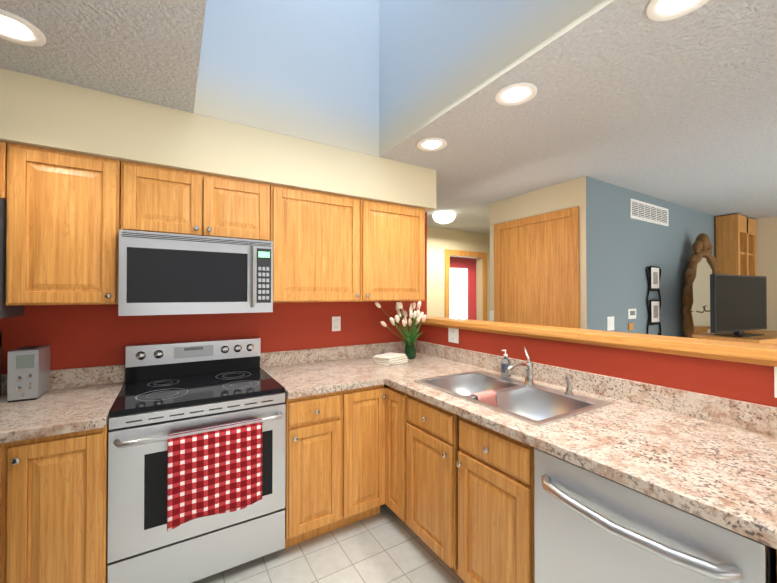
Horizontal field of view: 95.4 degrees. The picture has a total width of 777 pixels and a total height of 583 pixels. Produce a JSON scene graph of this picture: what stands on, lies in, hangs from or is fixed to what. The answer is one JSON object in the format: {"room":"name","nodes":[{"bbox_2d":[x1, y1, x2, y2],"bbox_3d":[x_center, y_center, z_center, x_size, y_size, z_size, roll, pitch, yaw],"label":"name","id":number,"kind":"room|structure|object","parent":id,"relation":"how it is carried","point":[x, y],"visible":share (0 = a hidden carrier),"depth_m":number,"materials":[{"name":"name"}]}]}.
{"room":"kitchen","nodes":[
{"label":"kitchen","id":0,"kind":"room"},
{"bbox_2d":[0,212,426,380],"bbox_3d":[-2.285,0.208,1.827,6.130,2.500,0.140,0,-1,-31],"label":"wall","id":1,"kind":"structure","parent":0,"point":[78,336],"depth_m":2.33,"materials":[{"name":"red paint"}]},
{"bbox_2d":[0,142,7,201],"bbox_3d":[-2.186,-0.578,1.623,0.680,0.268,0.316,0,-1,-31],"label":"upper cabinet","id":2,"kind":"object","parent":1,"relation":"attached to","point":[3,145],"depth_m":1.68,"materials":[{"name":"brown wood"}]},
{"bbox_2d":[0,198,24,318],"bbox_3d":[-2.159,-0.157,1.571,0.675,0.565,0.425,0,-1,-31],"label":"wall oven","id":3,"kind":"object","parent":1,"relation":"attached to","point":[11,311],"visible":0.44,"depth_m":1.69,"materials":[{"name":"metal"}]},
{"bbox_2d":[2,143,123,305],"bbox_3d":[-1.707,-0.320,1.914,0.430,0.778,0.316,0,-1,-31],"label":"upper cabinet","id":4,"kind":"object","parent":1,"relation":"attached to","point":[69,215],"depth_m":1.77,"materials":[{"name":"brown wood"}]},
{"bbox_2d":[124,161,271,240],"bbox_3d":[-1.185,-0.514,2.235,0.785,0.383,0.316,0,-1,-31],"label":"upper cabinet","id":5,"kind":"object","parent":1,"relation":"attached to","point":[156,199],"depth_m":2.08,"materials":[{"name":"brown wood"}]},
{"bbox_2d":[118,229,272,315],"bbox_3d":[-1.150,-0.093,2.172,0.776,0.446,0.452,0,-1,-31],"label":"microwave","id":6,"kind":"object","parent":5,"relation":"attached to","point":[167,274],"visible":1,"depth_m":1.99,"materials":[{"name":"silver metal"}]},
{"bbox_2d":[0,341,415,395],"bbox_3d":[-1.147,0.497,2.422,3.296,0.104,0.020,0,-1,-31],"label":"backsplash","id":7,"kind":"structure","parent":1,"relation":"attached to","point":[111,374],"depth_m":2.59,"materials":[{"name":"beige stone"}]},
{"bbox_2d":[272,185,371,302],"bbox_3d":[-0.535,-0.313,2.631,0.731,0.778,0.316,0,-1,-31],"label":"upper cabinet","id":8,"kind":"object","parent":1,"relation":"attached to","point":[322,242],"depth_m":2.48,"materials":[{"name":"brown wood"}]},
{"bbox_2d":[332,316,340,330],"bbox_3d":[-0.424,0.263,2.877,0.075,0.118,0.008,0,-1,-31],"label":"electrical outlet","id":9,"kind":"object","parent":1,"relation":"attached to","point":[336,323],"visible":1,"depth_m":2.88,"materials":[{"name":"white plastic"}]},
{"bbox_2d":[372,201,424,300],"bbox_3d":[-0.057,-0.311,2.924,0.680,0.778,0.316,0,-1,-31],"label":"upper cabinet","id":10,"kind":"object","parent":1,"relation":"attached to","point":[398,231],"depth_m":2.82,"materials":[{"name":"brown wood"}]},
{"bbox_2d":[0,68,435,211],"bbox_3d":[-2.227,-0.878,1.590,5.970,0.329,0.339,0,-1,-31],"label":"soffit","id":11,"kind":"structure","parent":0,"point":[39,112],"depth_m":2.04,"materials":[{"name":"beige paint"}]},
{"bbox_2d":[192,504,464,582],"bbox_3d":[1.484,1.496,3.195,14.000,0.050,12.000,0,-1,-31],"label":"floor","id":12,"kind":"structure","parent":0,"point":[386,544],"depth_m":1.91,"materials":[{"name":"tile"}]},
{"bbox_2d":[0,440,31,582],"bbox_3d":[-1.848,1.018,1.565,0.540,0.874,0.741,0,-1,-31],"label":"base cabinet","id":13,"kind":"object","parent":12,"relation":"on","point":[15,459],"depth_m":1.38,"materials":[{"name":"brown wood"}]},
{"bbox_2d":[28,416,108,582],"bbox_3d":[-1.569,1.020,1.736,0.375,0.874,0.741,0,-1,-31],"label":"base cabinet","id":14,"kind":"object","parent":12,"relation":"on","point":[70,472],"depth_m":1.46,"materials":[{"name":"brown wood"}]},
{"bbox_2d":[0,380,124,443],"bbox_3d":[-1.883,0.561,1.541,1.120,0.040,0.754,0,-1,-31],"label":"countertop","id":15,"kind":"structure","parent":14,"relation":"on","point":[59,411],"depth_m":1.58,"materials":[{"name":"beige stone"}]},
{"bbox_2d":[0,331,1,394],"bbox_3d":[-2.044,0.373,1.691,0.200,0.339,0.260,0,-1,-31],"label":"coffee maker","id":16,"kind":"object","parent":15,"relation":"on","point":[0,357],"visible":0.96,"depth_m":1.84,"materials":[{"name":"black plastic"}]},
{"bbox_2d":[7,345,49,402],"bbox_3d":[-1.853,0.416,1.829,0.110,0.255,0.204,0,-1,-31],"label":"radio","id":17,"kind":"object","parent":15,"relation":"on","point":[28,376],"visible":1,"depth_m":1.76,"materials":[{"name":"silver metal"}]},
{"bbox_2d":[107,337,285,582],"bbox_3d":[-1.058,0.892,2.009,0.774,1.135,0.811,0,-1,-31],"label":"range","id":18,"kind":"object","parent":12,"relation":"on","point":[196,456],"visible":1,"depth_m":1.73,"materials":[{"name":"silver metal"}]},
{"bbox_2d":[167,418,261,531],"bbox_3d":[-0.825,0.862,1.705,0.410,0.421,0.049,0,-1,-31],"label":"towel","id":19,"kind":"object","parent":18,"relation":"hanging from","point":[217,469],"depth_m":1.68,"materials":[{"name":"red fabric"}]},
{"bbox_2d":[284,384,395,547],"bbox_3d":[-0.450,1.026,2.394,0.660,0.874,0.786,0,-1,-31],"label":"base cabinet","id":20,"kind":"object","parent":12,"relation":"on","point":[366,437],"depth_m":2.09,"materials":[{"name":"brown wood"}]},
{"bbox_2d":[261,360,383,395],"bbox_3d":[-0.481,0.569,2.399,0.608,0.040,0.754,0,-1,-31],"label":"countertop","id":21,"kind":"structure","parent":20,"relation":"on","point":[325,375],"depth_m":2.28,"materials":[{"name":"beige stone"}]},
{"bbox_2d":[344,352,776,551],"bbox_3d":[0.940,0.560,1.415,0.788,0.040,3.916,0,-1,-31],"label":"countertop","id":22,"kind":"structure","parent":20,"relation":"on","point":[723,475],"depth_m":1.20,"materials":[{"name":"beige stone"}]},
{"bbox_2d":[373,352,407,365],"bbox_3d":[0.016,0.520,2.723,0.182,0.063,0.234,0,-1,41],"label":"towel stack","id":23,"kind":"object","parent":22,"relation":"on","point":[389,359],"visible":1,"depth_m":2.67,"materials":[{"name":"beige fabric"}]},
{"bbox_2d":[375,301,426,358],"bbox_3d":[0.131,0.312,2.842,0.412,0.480,0.391,0,-1,-31],"label":"flower vase","id":24,"kind":"object","parent":22,"relation":"on","point":[410,351],"visible":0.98,"depth_m":2.89,"materials":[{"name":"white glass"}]},
{"bbox_2d":[501,350,509,376],"bbox_3d":[0.754,0.461,2.289,0.060,0.173,0.063,0,-1,-31],"label":"soap bottle","id":25,"kind":"object","parent":22,"relation":"on","point":[505,363],"visible":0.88,"depth_m":2.28,"materials":[{"name":"blue"}]},
{"bbox_2d":[414,346,611,427],"bbox_3d":[0.615,0.529,1.928,0.555,0.409,0.860,0,-1,-31],"label":"sink","id":26,"kind":"object","parent":22,"relation":"in","point":[528,399],"visible":0.58,"depth_m":1.94,"materials":[{"name":"silver metal"}]},
{"bbox_2d":[506,346,573,395],"bbox_3d":[0.802,0.431,1.921,0.229,0.214,0.320,0,-1,-31],"label":"faucet","id":27,"kind":"object","parent":22,"relation":"on","point":[529,384],"depth_m":1.98,"materials":[{"name":"silver metal"}]},
{"bbox_2d":[396,388,475,519],"bbox_3d":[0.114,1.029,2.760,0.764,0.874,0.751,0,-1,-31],"label":"base cabinet","id":28,"kind":"object","parent":12,"relation":"on","point":[436,458],"depth_m":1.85,"materials":[{"name":"brown wood"}]},
{"bbox_2d":[534,448,776,582],"bbox_3d":[1.002,1.018,1.246,0.841,0.870,0.606,0,-1,-31],"label":"dishwasher","id":29,"kind":"object","parent":12,"relation":"on","point":[591,527],"visible":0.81,"depth_m":1.06,"materials":[{"name":"silver metal"}]},
{"bbox_2d":[682,233,719,337],"bbox_3d":[3.708,0.395,4.168,0.790,2.170,0.240,0,-1,-23],"label":"mirror","id":30,"kind":"object","parent":12,"relation":"on","point":[696,300],"visible":0.5,"depth_m":4.11,"materials":[{"name":"brown wood"}]},
{"bbox_2d":[692,330,776,344],"bbox_3d":[3.857,0.960,3.687,1.278,1.028,0.545,0,-1,-23],"label":"dresser","id":31,"kind":"object","parent":12,"relation":"on","point":[768,337],"visible":0.06,"depth_m":3.49,"materials":[{"name":"brown wood"}]},
{"bbox_2d":[710,274,766,336],"bbox_3d":[3.564,0.139,3.602,0.996,0.609,0.279,0,-1,-31],"label":"flat-screen tv","id":32,"kind":"object","parent":31,"relation":"on","point":[738,305],"visible":1,"depth_m":3.54,"materials":[{"name":"black plastic"}]},
{"bbox_2d":[714,214,756,275],"bbox_3d":[4.744,0.246,4.824,0.750,2.480,0.236,0,-1,-31],"label":"built-in bookshelf","id":33,"kind":"object","parent":12,"relation":"on","point":[734,244],"visible":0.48,"depth_m":4.67,"materials":[{"name":"brown wood"}]},
{"bbox_2d":[0,0,776,233],"bbox_3d":[1.484,-1.089,3.219,14.000,0.120,12.000,0,-1,-31],"label":"ceiling","id":34,"kind":"structure","parent":0,"point":[631,95],"depth_m":1.89,"materials":[{"name":"white paint"}]},
{"bbox_2d":[0,9,45,46],"bbox_3d":[-1.496,-1.038,1.395,0.210,0.015,0.210,0,-1,-31],"label":"recessed light","id":35,"kind":"object","parent":34,"relation":"in","point":[15,31],"visible":1,"depth_m":1.41,"materials":[{"name":"white plastic"}]},
{"bbox_2d":[417,138,446,150],"bbox_3d":[0.304,-1.028,2.484,0.210,0.015,0.210,0,-1,-31],"label":"recessed light","id":36,"kind":"object","parent":34,"relation":"in","point":[431,144],"visible":1,"depth_m":2.46,"materials":[{"name":"white plastic"}]},
{"bbox_2d":[433,211,455,223],"bbox_3d":[0.718,-0.949,4.566,0.300,0.135,0.300,0,-1,-31],"label":"ceiling fixture","id":37,"kind":"object","parent":34,"relation":"attached to","point":[443,217],"visible":1,"depth_m":4.47,"materials":[{"name":"white glass"}]},
{"bbox_2d":[495,82,536,105],"bbox_3d":[0.671,-1.033,1.865,0.210,0.015,0.210,0,-1,-31],"label":"recessed light","id":38,"kind":"object","parent":34,"relation":"in","point":[517,94],"visible":1,"depth_m":1.85,"materials":[{"name":"white plastic"}]},
{"bbox_2d":[646,0,709,20],"bbox_3d":[1.044,-1.039,1.256,0.210,0.015,0.210,0,-1,-31],"label":"recessed light","id":39,"kind":"object","parent":34,"relation":"in","point":[661,10],"visible":1,"depth_m":1.30,"materials":[{"name":"white plastic"}]},
{"bbox_2d":[193,0,612,155],"bbox_3d":[-0.035,-2.171,1.467,1.450,2.249,2.380,0,-1,-31],"label":"skylight well","id":40,"kind":"structure","parent":0,"point":[376,77],"depth_m":2.29,"materials":[{"name":"paint"}]},
{"bbox_2d":[427,227,489,320],"bbox_3d":[1.901,0.250,6.358,8.000,2.500,0.140,0,-1,-31],"label":"wall","id":41,"kind":"structure","parent":0,"point":[440,241],"depth_m":5.67,"materials":[{"name":"beige paint"}]},
{"bbox_2d":[445,249,486,320],"bbox_3d":[1.304,0.411,5.894,0.940,2.170,0.025,0,-1,-31],"label":"trim","id":42,"kind":"structure","parent":41,"relation":"attached to","point":[482,255],"depth_m":5.85,"materials":[{"name":"brown wood"}]},
{"bbox_2d":[450,257,476,319],"bbox_3d":[1.459,0.274,8.995,7.000,2.500,0.100,0,-1,-31],"label":"wall","id":43,"kind":"structure","parent":0,"point":[469,264],"depth_m":9.38,"materials":[{"name":"red paint"}]},
{"bbox_2d":[450,268,467,318],"bbox_3d":[1.655,0.225,9.039,0.980,1.660,0.029,0,-1,-31],"label":"room window","id":44,"kind":"structure","parent":43,"relation":"in","point":[458,293],"depth_m":9.14,"materials":[{"name":"white glass"}]},
{"bbox_2d":[490,176,586,328],"bbox_3d":[1.526,0.225,3.655,0.140,2.500,1.120,0,-1,-31],"label":"wall","id":45,"kind":"structure","parent":0,"point":[564,195],"depth_m":3.45,"materials":[{"name":"beige paint"}]},
{"bbox_2d":[490,311,493,320],"bbox_3d":[1.190,0.279,4.059,0.009,0.118,0.075,0,-1,-31],"label":"light switch","id":46,"kind":"object","parent":45,"relation":"attached to","point":[491,315],"visible":0.77,"depth_m":4.06,"materials":[{"name":"white plastic"}]},
{"bbox_2d":[494,206,579,328],"bbox_3d":[1.462,0.355,3.603,0.021,2.240,0.980,0,-1,-31],"label":"door","id":47,"kind":"structure","parent":45,"relation":"attached to","point":[536,272],"depth_m":3.53,"materials":[{"name":"brown wood"}]},
{"bbox_2d":[416,324,776,406],"bbox_3d":[1.804,0.854,0.887,0.130,1.192,5.719,0,-1,-31],"label":"wall","id":48,"kind":"structure","parent":0,"point":[747,382],"depth_m":1.73,"materials":[{"name":"red paint"}]},
{"bbox_2d":[448,328,458,342],"bbox_3d":[0.522,0.353,2.852,0.008,0.118,0.115,0,-1,-31],"label":"electrical outlet","id":49,"kind":"object","parent":48,"relation":"attached to","point":[453,335],"visible":1,"depth_m":2.84,"materials":[{"name":"white plastic"}]},
{"bbox_2d":[413,316,776,366],"bbox_3d":[1.804,0.246,0.892,0.220,0.064,5.718,0,-1,-31],"label":"bar ledge","id":50,"kind":"structure","parent":48,"relation":"on","point":[753,353],"depth_m":1.73,"materials":[{"name":"brown wood"}]},
{"bbox_2d":[416,340,776,435],"bbox_3d":[1.273,0.490,1.607,0.020,0.104,3.896,0,-1,-31],"label":"backsplash","id":51,"kind":"structure","parent":48,"relation":"attached to","point":[741,414],"depth_m":1.68,"materials":[{"name":"beige stone"}]},
{"bbox_2d":[774,367,776,397],"bbox_3d":[1.483,0.338,1.282,0.008,0.118,0.115,0,-1,-31],"label":"electrical outlet","id":52,"kind":"object","parent":48,"relation":"attached to","point":[775,381],"visible":1,"depth_m":1.33,"materials":[{"name":"white plastic"}]},
{"bbox_2d":[586,176,715,336],"bbox_3d":[3.600,0.232,4.349,4.399,2.500,0.141,0,-1,-31],"label":"wall","id":53,"kind":"structure","parent":0,"point":[624,250],"depth_m":3.58,"materials":[{"name":"blue paint"}]},
{"bbox_2d":[607,316,613,330],"bbox_3d":[2.103,0.302,3.344,0.120,0.130,0.009,0,-1,-31],"label":"light switch","id":54,"kind":"object","parent":53,"relation":"attached to","point":[610,323],"visible":1,"depth_m":3.33,"materials":[{"name":"white plastic"}]},
{"bbox_2d":[628,309,635,329],"bbox_3d":[2.454,0.279,3.556,0.160,0.210,0.014,0,-1,-31],"label":"thermostat","id":55,"kind":"object","parent":53,"relation":"attached to","point":[631,313],"visible":1,"depth_m":3.54,"materials":[{"name":"white plastic"}]},
{"bbox_2d":[630,198,668,225],"bbox_3d":[2.795,-0.836,3.775,0.860,0.195,0.015,0,-1,-31],"label":"air vent","id":56,"kind":"object","parent":53,"relation":"in","point":[646,212],"visible":1,"depth_m":3.74,"materials":[{"name":"white plastic"}]},
{"bbox_2d":[646,266,661,334],"bbox_3d":[2.844,0.129,3.782,0.342,0.796,0.024,0,-1,-31],"label":"holder","id":57,"kind":"object","parent":53,"relation":"attached to","point":[655,305],"visible":0.85,"depth_m":3.76,"materials":[{"name":"black metal"}]},
{"bbox_2d":[754,216,776,330],"bbox_3d":[6.554,0.217,2.758,0.140,2.500,5.940,0,-1,-31],"label":"wall","id":58,"kind":"structure","parent":0,"point":[766,243],"depth_m":4.83,"materials":[{"name":"beige paint"}]}
]}

